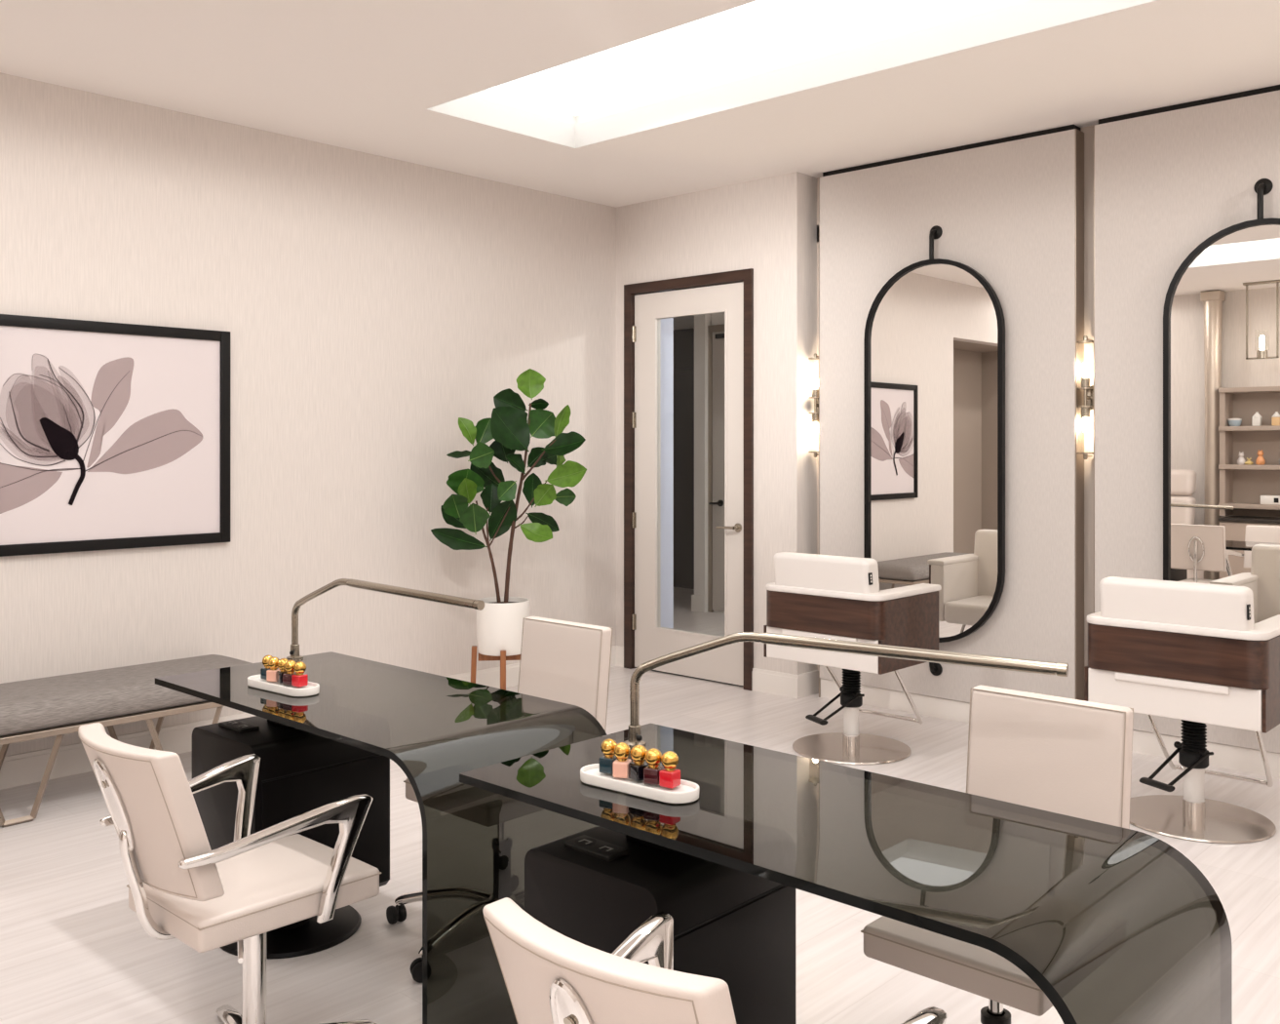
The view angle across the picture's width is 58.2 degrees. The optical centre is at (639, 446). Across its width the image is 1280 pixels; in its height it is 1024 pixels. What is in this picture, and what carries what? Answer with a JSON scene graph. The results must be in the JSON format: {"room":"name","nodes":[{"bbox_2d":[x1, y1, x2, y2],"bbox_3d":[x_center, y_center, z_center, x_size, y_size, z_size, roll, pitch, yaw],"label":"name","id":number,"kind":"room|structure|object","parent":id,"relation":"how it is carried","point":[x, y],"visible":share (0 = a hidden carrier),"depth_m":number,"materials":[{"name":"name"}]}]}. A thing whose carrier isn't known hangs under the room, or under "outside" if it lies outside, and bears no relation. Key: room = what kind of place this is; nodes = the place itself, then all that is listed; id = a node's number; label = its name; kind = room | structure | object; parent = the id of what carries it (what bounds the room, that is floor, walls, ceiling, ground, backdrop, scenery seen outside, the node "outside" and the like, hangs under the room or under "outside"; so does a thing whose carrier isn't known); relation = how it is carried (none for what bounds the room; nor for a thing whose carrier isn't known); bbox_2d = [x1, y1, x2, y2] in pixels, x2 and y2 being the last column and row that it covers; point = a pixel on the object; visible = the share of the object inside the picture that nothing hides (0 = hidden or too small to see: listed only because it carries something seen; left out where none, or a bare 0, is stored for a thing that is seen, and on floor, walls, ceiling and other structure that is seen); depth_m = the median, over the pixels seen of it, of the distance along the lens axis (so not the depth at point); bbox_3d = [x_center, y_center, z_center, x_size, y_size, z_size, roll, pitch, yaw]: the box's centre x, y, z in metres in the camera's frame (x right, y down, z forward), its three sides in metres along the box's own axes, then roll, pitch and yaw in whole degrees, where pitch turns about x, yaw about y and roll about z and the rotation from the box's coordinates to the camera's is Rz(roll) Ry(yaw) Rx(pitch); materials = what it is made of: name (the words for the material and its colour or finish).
{"room":"salon","nodes":[
{"label":"salon","id":0,"kind":"room"},
{"bbox_2d":[0,72,616,756],"bbox_3d":[-2.501,-0.067,5.042,0.140,2.973,7.150,0,0,43],"label":"wall","id":1,"kind":"structure","parent":0,"point":[368,304],"depth_m":5.86,"materials":[{"name":"beige paint"}]},
{"bbox_2d":[0,313,230,556],"bbox_3d":[-2.328,-0.047,5.100,0.035,1.002,1.075,0,0,43],"label":"framed picture","id":2,"kind":"object","parent":1,"relation":"attached to","point":[113,435],"visible":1,"depth_m":5.08,"materials":[{"name":"black"}]},
{"bbox_2d":[0,353,202,513],"bbox_3d":[-2.369,-0.054,5.050,0.004,0.691,0.946,0,0,43],"label":"artwork","id":3,"kind":"object","parent":2,"relation":"attached to","point":[80,433],"depth_m":5.05,"materials":[{"name":"grey paper"}]},
{"bbox_2d":[0,645,616,789],"bbox_3d":[-1.670,1.355,5.825,0.014,0.130,4.470,0,0,43],"label":"baseboard","id":4,"kind":"structure","parent":1,"relation":"attached to","point":[23,768],"depth_m":5.12,"materials":[{"name":"white paint"}]},
{"bbox_2d":[616,645,623,666],"bbox_3d":[-0.123,1.355,7.430,0.098,0.130,0.014,0,0,43],"label":"baseboard","id":5,"kind":"structure","parent":1,"relation":"attached to","point":[619,649],"depth_m":7.42,"materials":[{"name":"white paint"}]},
{"bbox_2d":[475,596,529,656],"bbox_3d":[-0.727,0.955,6.117,0.283,0.278,0.283,0,0,43],"label":"pot","id":6,"kind":"object","parent":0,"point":[499,625],"depth_m":6.00,"materials":[{"name":"white ceramic"}]},
{"bbox_2d":[0,0,1279,207],"bbox_3d":[0.438,-1.615,2.315,8.120,0.125,7.350,0,0,43],"label":"ceiling","id":7,"kind":"structure","parent":0,"point":[359,75],"depth_m":4.81,"materials":[{"name":"white paint"}]},
{"bbox_2d":[426,0,1158,148],"bbox_3d":[1.586,-1.686,3.559,6.450,0.264,1.275,0,0,43],"label":"skylight","id":8,"kind":"object","parent":7,"relation":"attached to","point":[756,51],"visible":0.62,"depth_m":5.09,"materials":[{"name":"white paint"}]},
{"bbox_2d":[0,586,1279,1023],"bbox_3d":[0.159,1.470,5.234,12.500,0.100,11.250,0,0,43],"label":"floor","id":9,"kind":"structure","parent":0,"point":[73,949],"depth_m":3.44,"materials":[{"name":"white wood"}]},
{"bbox_2d":[0,654,251,826],"bbox_3d":[-2.296,1.192,4.719,0.524,0.460,1.455,0,0,43],"label":"upholstered bench","id":10,"kind":"object","parent":9,"relation":"on","point":[56,705],"visible":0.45,"depth_m":4.59,"materials":[{"name":"grey fabric"}]},
{"bbox_2d":[0,654,251,736],"bbox_3d":[-2.296,1.024,4.719,0.524,0.123,1.455,0,0,43],"label":"cushion","id":11,"kind":"object","parent":10,"relation":"on","point":[56,705],"depth_m":4.60,"materials":[{"name":"grey fabric"}]},
{"bbox_2d":[77,722,381,1023],"bbox_3d":[-0.906,1.014,2.608,0.573,0.801,0.643,0,0,43],"label":"chair","id":12,"kind":"object","parent":9,"relation":"on","point":[250,886],"visible":1,"depth_m":2.46,"materials":[{"name":"beige leather"}]},
{"bbox_2d":[155,651,606,1023],"bbox_3d":[-0.763,1.060,3.242,1.358,0.720,0.610,0,0,43],"label":"table","id":13,"kind":"object","parent":9,"relation":"on","point":[338,742],"visible":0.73,"depth_m":3.00,"materials":[{"name":"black glass"}]},
{"bbox_2d":[225,720,251,728],"bbox_3d":[-1.169,0.810,3.353,0.105,0.001,0.045,0,0,43],"label":"socket","id":14,"kind":"object","parent":13,"relation":"attached to","point":[229,723],"depth_m":3.35,"materials":[{"name":"black paint"}]},
{"bbox_2d":[218,719,259,733],"bbox_3d":[-1.169,0.816,3.353,0.130,0.012,0.060,0,0,43],"label":"power outlet","id":15,"kind":"object","parent":13,"relation":"attached to","point":[234,725],"depth_m":3.33,"materials":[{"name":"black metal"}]},
{"bbox_2d":[247,674,319,697],"bbox_3d":[-1.029,0.688,3.317,0.286,0.024,0.090,0,0,39],"label":"tray","id":16,"kind":"object","parent":13,"relation":"on","point":[312,688],"visible":0.84,"depth_m":3.27,"materials":[{"name":"white ceramic"}]},
{"bbox_2d":[260,654,272,679],"bbox_3d":[-1.088,0.647,3.370,0.036,0.074,0.036,0,0,31],"label":"bottle","id":17,"kind":"object","parent":16,"relation":"on","point":[265,658],"visible":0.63,"depth_m":3.36,"materials":[{"name":"blue"}]},
{"bbox_2d":[266,656,280,681],"bbox_3d":[-1.062,0.647,3.340,0.036,0.074,0.036,0,0,15],"label":"bottle","id":18,"kind":"object","parent":16,"relation":"on","point":[271,675],"visible":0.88,"depth_m":3.33,"materials":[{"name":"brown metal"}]},
{"bbox_2d":[275,658,288,683],"bbox_3d":[-1.027,0.647,3.319,0.036,0.074,0.036,0,0,-37],"label":"bottle","id":19,"kind":"object","parent":16,"relation":"on","point":[281,663],"visible":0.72,"depth_m":3.31,"materials":[{"name":"black"}]},
{"bbox_2d":[282,659,296,685],"bbox_3d":[-0.998,0.647,3.291,0.036,0.074,0.036,0,0,23],"label":"bottle","id":20,"kind":"object","parent":16,"relation":"on","point":[289,665],"visible":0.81,"depth_m":3.28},
{"bbox_2d":[291,660,308,687],"bbox_3d":[-0.966,0.647,3.269,0.036,0.074,0.036,0,0,35],"label":"bottle","id":21,"kind":"object","parent":16,"relation":"on","point":[298,678],"visible":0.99,"depth_m":3.26,"materials":[{"name":"red glass"}]},
{"bbox_2d":[286,578,484,659],"bbox_3d":[-0.798,0.555,3.477,0.988,0.290,0.060,0,0,43],"label":"desk lamp","id":22,"kind":"object","parent":13,"relation":"on","point":[479,604],"visible":1,"depth_m":3.48,"materials":[{"name":"silver metal"}]},
{"bbox_2d":[359,587,469,608],"bbox_3d":[-0.666,0.440,3.360,0.570,0.013,0.008,0,0,43],"label":"diffuser","id":23,"kind":"object","parent":22,"relation":"attached to","point":[405,592],"depth_m":3.29,"materials":[{"name":"white metal"}]},
{"bbox_2d":[470,645,521,689],"bbox_3d":[-0.727,1.239,6.117,0.267,0.362,0.267,0,0,38],"label":"plant stand","id":24,"kind":"object","parent":9,"relation":"on","point":[482,657],"visible":0.48,"depth_m":6.08,"materials":[{"name":"brown wood"}]},
{"bbox_2d":[430,368,586,656],"bbox_3d":[-0.692,0.340,6.108,0.809,1.508,0.385,0,0,-5],"label":"potted plant","id":25,"kind":"object","parent":24,"relation":"on","point":[499,625],"visible":0.99,"depth_m":6.06,"materials":[{"name":"green plant"}]},
{"bbox_2d":[386,616,613,982],"bbox_3d":[-0.396,0.979,3.320,0.691,0.882,0.697,0,0,43],"label":"chair","id":26,"kind":"object","parent":9,"relation":"on","point":[568,662],"visible":0.29,"depth_m":3.46,"materials":[{"name":"beige leather"}]},
{"bbox_2d":[482,896,947,1023],"bbox_3d":[0.114,1.014,1.626,0.573,0.801,0.643,0,0,41],"label":"chair","id":27,"kind":"object","parent":9,"relation":"on","point":[550,976],"visible":1,"depth_m":1.39,"materials":[{"name":"white leather"}]},
{"bbox_2d":[459,723,1232,1023],"bbox_3d":[0.319,1.060,2.225,1.358,0.720,0.610,0,0,43],"label":"table","id":28,"kind":"object","parent":9,"relation":"on","point":[1113,924],"visible":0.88,"depth_m":2.10,"materials":[{"name":"black glass"}]},
{"bbox_2d":[563,834,628,861],"bbox_3d":[-0.088,0.816,2.337,0.130,0.012,0.060,0,0,43],"label":"power outlet","id":29,"kind":"object","parent":28,"relation":"attached to","point":[586,846],"depth_m":2.32,"materials":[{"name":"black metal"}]},
{"bbox_2d":[575,837,618,852],"bbox_3d":[-0.088,0.810,2.337,0.105,0.001,0.045,0,0,43],"label":"socket","id":30,"kind":"object","parent":28,"relation":"attached to","point":[582,844],"depth_m":2.33,"materials":[{"name":"black paint"}]},
{"bbox_2d":[580,763,699,804],"bbox_3d":[-0.003,0.688,2.351,0.286,0.024,0.090,0,0,38],"label":"tray","id":31,"kind":"object","parent":28,"relation":"on","point":[687,792],"visible":0.84,"depth_m":2.31,"materials":[{"name":"white ceramic"}]},
{"bbox_2d":[598,737,617,774],"bbox_3d":[-0.063,0.647,2.404,0.036,0.074,0.036,0,0,31],"label":"bottle","id":32,"kind":"object","parent":31,"relation":"on","point":[607,746],"visible":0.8,"depth_m":2.39,"materials":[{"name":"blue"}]},
{"bbox_2d":[612,741,631,780],"bbox_3d":[-0.036,0.647,2.373,0.036,0.074,0.036,0,0,15],"label":"bottle","id":33,"kind":"object","parent":31,"relation":"on","point":[622,750],"visible":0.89,"depth_m":2.36,"materials":[{"name":"pink glass"}]},
{"bbox_2d":[628,743,647,783],"bbox_3d":[-0.001,0.647,2.354,0.036,0.074,0.036,0,0,-37],"label":"bottle","id":34,"kind":"object","parent":31,"relation":"on","point":[638,752],"visible":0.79,"depth_m":2.34,"materials":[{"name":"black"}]},
{"bbox_2d":[643,747,663,787],"bbox_3d":[0.029,0.647,2.326,0.036,0.074,0.036,0,0,23],"label":"bottle","id":35,"kind":"object","parent":31,"relation":"on","point":[653,756],"visible":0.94,"depth_m":2.31,"materials":[{"name":"red"}]},
{"bbox_2d":[659,750,680,788],"bbox_3d":[0.061,0.647,2.304,0.036,0.074,0.036,0,0,35],"label":"bottle","id":36,"kind":"object","parent":31,"relation":"on","point":[670,776],"visible":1,"depth_m":2.29,"materials":[{"name":"red glass"}]},
{"bbox_2d":[623,631,1068,747],"bbox_3d":[0.397,0.555,2.468,0.988,0.290,0.060,0,0,29],"label":"desk lamp","id":37,"kind":"object","parent":28,"relation":"on","point":[1061,669],"visible":0.98,"depth_m":2.45,"materials":[{"name":"silver metal"}]},
{"bbox_2d":[782,645,1047,674],"bbox_3d":[0.554,0.440,2.386,0.570,0.013,0.008,0,0,29],"label":"diffuser","id":38,"kind":"object","parent":37,"relation":"attached to","point":[919,654],"depth_m":2.34,"materials":[{"name":"white metal"}]},
{"bbox_2d":[763,551,941,765],"bbox_3d":[1.019,0.958,5.425,0.638,0.925,0.638,0,0,43],"label":"chair","id":39,"kind":"object","parent":9,"relation":"on","point":[840,598],"visible":0.87,"depth_m":5.22,"materials":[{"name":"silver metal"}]},
{"bbox_2d":[860,684,1133,1023],"bbox_3d":[0.714,0.986,2.376,0.681,0.868,0.701,0,0,43],"label":"chair","id":40,"kind":"object","parent":9,"relation":"on","point":[1070,756],"visible":0.53,"depth_m":2.45,"materials":[{"name":"beige leather"}]},
{"bbox_2d":[1084,576,1279,843],"bbox_3d":[2.137,0.958,4.408,0.638,0.925,0.638,0,0,43],"label":"chair","id":41,"kind":"object","parent":9,"relation":"on","point":[1193,653],"visible":0.98,"depth_m":4.20,"materials":[{"name":"white leather"}]},
{"bbox_2d":[673,328,694,588],"bbox_3d":[0.209,0.120,11.831,3.400,2.600,0.150,0,0,43],"label":"wall","id":42,"kind":"structure","parent":0,"point":[683,339],"depth_m":11.55,"materials":[{"name":"grey paint"}]},
{"bbox_2d":[616,171,816,674],"bbox_3d":[0.384,-0.067,7.105,1.565,2.973,0.200,0,0,43],"label":"wall","id":43,"kind":"structure","parent":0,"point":[768,225],"depth_m":6.65,"materials":[{"name":"beige paint"}]},
{"bbox_2d":[623,268,753,690],"bbox_3d":[0.338,0.191,7.107,1.024,2.458,0.259,0,0,43],"label":"door","id":44,"kind":"structure","parent":43,"relation":"attached to","point":[730,293],"depth_m":7.12,"materials":[{"name":"white paint"}]},
{"bbox_2d":[752,667,799,698],"bbox_3d":[0.777,1.355,6.594,0.322,0.130,0.014,0,0,43],"label":"baseboard","id":45,"kind":"structure","parent":43,"relation":"attached to","point":[787,684],"depth_m":6.58,"materials":[{"name":"white paint"}]},
{"bbox_2d":[799,669,818,698],"bbox_3d":[0.963,1.355,6.568,0.014,0.130,0.200,0,0,43],"label":"baseboard","id":46,"kind":"object","parent":43,"relation":"attached to","point":[809,680],"visible":0.86,"depth_m":6.56,"materials":[{"name":"white paint"}]},
{"bbox_2d":[711,312,724,613],"bbox_3d":[2.008,0.120,8.682,3.680,2.600,0.120,0,0,43],"label":"wall","id":47,"kind":"structure","parent":0,"point":[718,318],"depth_m":9.84,"materials":[{"name":"white paint"}]},
{"bbox_2d":[691,313,711,612],"bbox_3d":[0.596,0.120,9.991,0.150,2.600,0.280,0,0,43],"label":"trim","id":48,"kind":"structure","parent":47,"relation":"attached to","point":[699,600],"depth_m":9.89,"materials":[{"name":"white paint"}]},
{"bbox_2d":[707,323,724,612],"bbox_3d":[1.000,0.190,9.521,1.100,2.460,0.020,0,0,43],"label":"trim","id":49,"kind":"structure","parent":47,"relation":"attached to","point":[715,328],"depth_m":9.87,"materials":[{"name":"beige metal"}]},
{"bbox_2d":[708,331,724,611],"bbox_3d":[0.954,0.210,9.523,0.930,2.380,0.080,0,0,43],"label":"door","id":50,"kind":"structure","parent":47,"relation":"in","point":[717,502],"depth_m":9.80,"materials":[{"name":"beige"}]},
{"bbox_2d":[673,225,818,329],"bbox_3d":[0.414,-1.230,9.478,7.100,0.100,3.320,0,0,43],"label":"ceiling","id":51,"kind":"structure","parent":0,"point":[679,323],"depth_m":10.91,"materials":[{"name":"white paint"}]},
{"bbox_2d":[660,125,1093,669],"bbox_3d":[2.961,-0.067,4.946,8.000,2.973,0.140,0,0,43],"label":"wall","id":52,"kind":"structure","parent":0,"point":[1088,132],"depth_m":6.64,"materials":[{"name":"beige paint"}]},
{"bbox_2d":[808,352,819,457],"bbox_3d":[1.018,-0.235,6.568,0.080,0.592,0.125,0,0,43],"label":"wall sconce","id":53,"kind":"object","parent":52,"relation":"attached to","point":[815,391],"visible":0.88,"depth_m":6.54,"materials":[{"name":"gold metal"}]},
{"bbox_2d":[818,124,1084,723],"bbox_3d":[1.590,-0.067,6.055,1.471,2.973,0.100,0,0,43],"label":"wall panel","id":54,"kind":"object","parent":52,"relation":"attached to","point":[1010,210],"visible":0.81,"depth_m":5.76,"materials":[{"name":"white paint"}]},
{"bbox_2d":[863,225,1005,675],"bbox_3d":[1.533,0.021,5.997,0.790,2.356,0.071,0,0,43],"label":"wall mirror","id":55,"kind":"object","parent":54,"relation":"attached to","point":[934,341],"visible":0.89,"depth_m":5.96,"materials":[{"name":"black mirror"}]},
{"bbox_2d":[1076,335,1093,459],"bbox_3d":[2.150,-0.235,5.518,0.080,0.592,0.125,0,0,43],"label":"wall sconce","id":56,"kind":"object","parent":52,"relation":"attached to","point":[1088,406],"visible":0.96,"depth_m":5.49,"materials":[{"name":"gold metal"}]},
{"bbox_2d":[1093,84,1279,777],"bbox_3d":[2.730,-0.067,4.997,1.471,2.973,0.100,0,0,43],"label":"wall panel","id":57,"kind":"object","parent":52,"relation":"attached to","point":[1167,179],"visible":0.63,"depth_m":5.29,"materials":[{"name":"white paint"}]},
{"bbox_2d":[1163,178,1279,622],"bbox_3d":[2.673,0.021,4.940,0.790,2.356,0.071,0,0,43],"label":"wall mirror","id":58,"kind":"object","parent":57,"relation":"attached to","point":[1221,309],"visible":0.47,"depth_m":5.02,"materials":[{"name":"black mirror"}]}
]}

